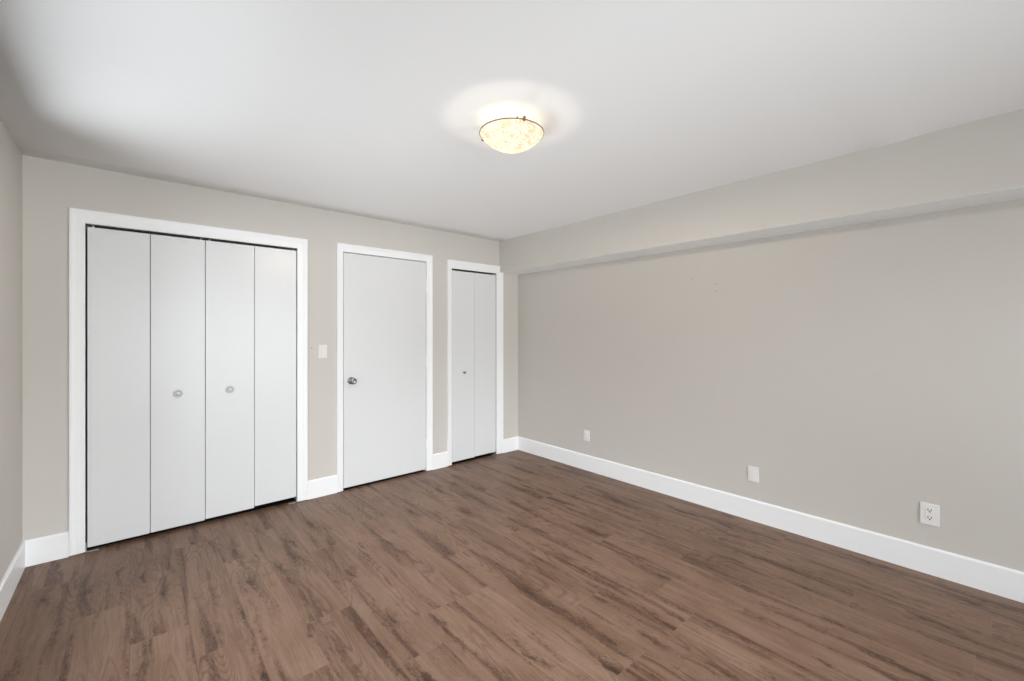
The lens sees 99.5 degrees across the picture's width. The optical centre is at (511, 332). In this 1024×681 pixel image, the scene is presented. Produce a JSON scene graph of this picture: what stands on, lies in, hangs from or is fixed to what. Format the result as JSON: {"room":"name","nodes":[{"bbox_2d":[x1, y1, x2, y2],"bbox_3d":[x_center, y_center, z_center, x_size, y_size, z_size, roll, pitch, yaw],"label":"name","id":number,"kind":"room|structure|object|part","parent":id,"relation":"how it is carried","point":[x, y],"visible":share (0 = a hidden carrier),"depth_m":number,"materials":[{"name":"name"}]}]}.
{"room":"empty bedroom","nodes":[
{"label":"empty bedroom","id":0,"kind":"room"},
{"bbox_2d":[0,120,21,581],"bbox_3d":[-1.065,0.148,0.401,0.120,2.400,5.446,0,0,-41],"label":"wall","id":1,"kind":"structure","parent":0,"point":[10,155],"depth_m":2.25,"materials":[{"name":"beige paint"}]},
{"bbox_2d":[0,542,24,621],"bbox_3d":[-1.050,1.272,0.485,0.014,0.150,5.312,0,0,-41],"label":"baseboard","id":2,"kind":"structure","parent":1,"relation":"attached to","point":[8,584],"depth_m":2.22,"materials":[{"name":"white paint"}]},
{"bbox_2d":[22,155,517,553],"bbox_3d":[-1.411,0.148,3.796,4.071,2.400,0.121,0,0,-41],"label":"wall","id":3,"kind":"structure","parent":0,"point":[49,187],"depth_m":2.92,"materials":[{"name":"beige paint"}]},
{"bbox_2d":[22,531,68,566],"bbox_3d":[-2.739,1.272,2.546,0.187,0.150,0.014,0,0,-41],"label":"baseboard","id":4,"kind":"structure","parent":3,"relation":"attached to","point":[49,548],"depth_m":2.54,"materials":[{"name":"white paint"}]},
{"bbox_2d":[69,207,307,555],"bbox_3d":[-2.204,0.297,3.103,1.351,2.102,0.158,0,0,-41],"label":"door","id":5,"kind":"structure","parent":3,"relation":"in","point":[188,343],"depth_m":2.96,"materials":[{"name":"white paint"}]},
{"bbox_3d":[-2.510,0.335,2.773,0.295,1.974,0.034,0,0,-41],"label":"panel","id":6,"kind":"part","parent":5,"relation":"part of","materials":[{"name":"white paint"}]},
{"bbox_3d":[-2.286,0.335,2.969,0.295,1.973,0.034,0,0,-41],"label":"panel","id":7,"kind":"part","parent":5,"relation":"part of","materials":[{"name":"white paint"}]},
{"bbox_3d":[-2.274,0.414,2.951,0.057,0.057,0.008,0,0,-41],"label":"knob","id":8,"kind":"part","parent":5,"relation":"part of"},
{"bbox_3d":[-2.059,0.332,3.167,0.300,1.967,0.034,0,0,-41],"label":"panel","id":9,"kind":"part","parent":5,"relation":"part of","materials":[{"name":"white paint"}]},
{"bbox_3d":[-2.048,0.412,3.149,0.057,0.057,0.008,0,0,-41],"label":"knob","id":10,"kind":"part","parent":5,"relation":"part of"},
{"bbox_3d":[-1.836,0.326,3.363,0.289,1.956,0.034,0,0,-41],"label":"panel","id":11,"kind":"part","parent":5,"relation":"part of","materials":[{"name":"white paint"}]},
{"bbox_2d":[307,475,336,499],"bbox_3d":[-1.564,1.272,3.574,0.232,0.150,0.014,0,0,-41],"label":"baseboard","id":12,"kind":"structure","parent":3,"relation":"attached to","point":[324,486],"depth_m":3.57,"materials":[{"name":"white paint"}]},
{"bbox_2d":[318,345,326,357],"bbox_3d":[-1.561,0.154,3.578,0.069,0.111,0.011,0,0,-41],"label":"light switch","id":13,"kind":"object","parent":3,"relation":"attached to","point":[322,349],"visible":1,"depth_m":3.57,"materials":[{"name":"beige plastic"}]},
{"bbox_2d":[337,242,432,491],"bbox_3d":[-1.156,0.294,3.985,0.922,2.108,0.212,0,0,-41],"label":"door","id":14,"kind":"structure","parent":3,"relation":"in","point":[385,296],"depth_m":3.92,"materials":[{"name":"white paint"}]},
{"bbox_3d":[-1.363,0.412,3.708,0.062,0.062,0.068,0,0,-41],"label":"knob","id":15,"kind":"part","parent":14,"relation":"part of","materials":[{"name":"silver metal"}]},
{"bbox_2d":[433,451,447,469],"bbox_3d":[-0.716,1.272,4.315,0.175,0.150,0.014,0,0,-41],"label":"baseboard","id":16,"kind":"structure","parent":3,"relation":"attached to","point":[440,460],"depth_m":4.31,"materials":[{"name":"white paint"}]},
{"bbox_2d":[447,259,502,465],"bbox_3d":[-0.416,0.303,4.658,0.731,2.088,0.174,0,0,-41],"label":"door","id":17,"kind":"structure","parent":3,"relation":"in","point":[474,290],"depth_m":4.59,"materials":[{"name":"white paint"}]},
{"bbox_3d":[-0.515,0.342,4.519,0.282,1.956,0.034,0,0,-41],"label":"panel","id":18,"kind":"part","parent":17,"relation":"part of","materials":[{"name":"white paint"}]},
{"bbox_3d":[-0.300,0.339,4.707,0.285,1.950,0.034,0,0,-41],"label":"panel","id":19,"kind":"part","parent":17,"relation":"part of","materials":[{"name":"white paint"}]},
{"bbox_2d":[503,436,517,452],"bbox_3d":[-0.013,1.272,4.930,0.233,0.150,0.014,0,0,-41],"label":"baseboard","id":20,"kind":"structure","parent":3,"relation":"attached to","point":[509,444],"depth_m":4.92,"materials":[{"name":"white paint"}]},
{"bbox_2d":[0,0,1023,240],"bbox_3d":[0.434,-1.079,1.725,3.981,0.127,5.466,0,0,-41],"label":"ceiling","id":21,"kind":"structure","parent":0,"point":[376,109],"depth_m":1.83,"materials":[{"name":"white paint"}]},
{"bbox_2d":[479,113,543,153],"bbox_3d":[-0.001,-0.950,2.085,0.312,0.144,0.312,0,0,-41],"label":"ceiling light","id":22,"kind":"object","parent":21,"relation":"attached to","point":[511,133],"visible":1,"depth_m":2.01,"materials":[{"name":"white glass"}]},
{"bbox_2d":[0,450,1023,680],"bbox_3d":[0.134,1.348,2.030,3.931,0.001,6.320,0,0,-41],"label":"floor","id":23,"kind":"structure","parent":0,"point":[516,565],"depth_m":2.21,"materials":[{"name":"brown wood"}]},
{"bbox_2d":[518,199,1023,571],"bbox_3d":[1.908,0.148,3.002,0.120,2.400,5.446,0,0,-41],"label":"wall","id":24,"kind":"structure","parent":0,"point":[868,373],"depth_m":2.81,"materials":[{"name":"beige paint"}]},
{"bbox_2d":[584,430,589,440],"bbox_3d":[0.730,1.009,4.251,0.009,0.104,0.072,0,0,-41],"label":"wall outlet","id":25,"kind":"object","parent":24,"relation":"attached to","point":[586,432],"visible":1,"depth_m":4.25,"materials":[{"name":"white plastic"}]},
{"bbox_2d":[748,466,758,482],"bbox_3d":[1.730,1.014,3.109,0.007,0.108,0.071,0,0,-41],"label":"blank wall plate","id":26,"kind":"object","parent":24,"relation":"attached to","point":[753,472],"visible":1,"depth_m":3.10,"materials":[{"name":"white plastic"}]},
{"bbox_2d":[499,109,1023,274],"bbox_3d":[1.722,-0.862,2.919,0.290,0.381,5.326,0,0,-41],"label":"beam","id":27,"kind":"structure","parent":24,"relation":"attached to","point":[978,162],"depth_m":2.61,"materials":[{"name":"beige paint"}]},
{"bbox_3d":[1.722,-0.671,2.919,0.290,0.001,5.326,0,0,-41],"label":"soffit panel","id":28,"kind":"part","parent":27,"relation":"part of","materials":[{"name":"paint"}]},
{"bbox_2d":[518,437,1023,602],"bbox_3d":[1.823,1.272,2.998,0.014,0.150,5.312,0,0,-41],"label":"baseboard","id":29,"kind":"structure","parent":24,"relation":"attached to","point":[998,580],"depth_m":2.80,"materials":[{"name":"white paint"}]},
{"bbox_2d":[920,502,939,526],"bbox_3d":[2.333,1.014,2.420,0.008,0.120,0.079,0,0,-41],"label":"wall outlet","id":30,"kind":"object","parent":24,"relation":"attached to","point":[929,513],"visible":1,"depth_m":2.42,"materials":[{"name":"white plastic"}]},
{"bbox_2d":[925,507,933,521],"bbox_3d":[2.331,1.014,2.418,0.002,0.069,0.035,0,0,-41],"label":"receptacle","id":31,"kind":"object","parent":30,"relation":"attached to","point":[929,511],"depth_m":2.42,"materials":[{"name":"white plastic"}]}
]}

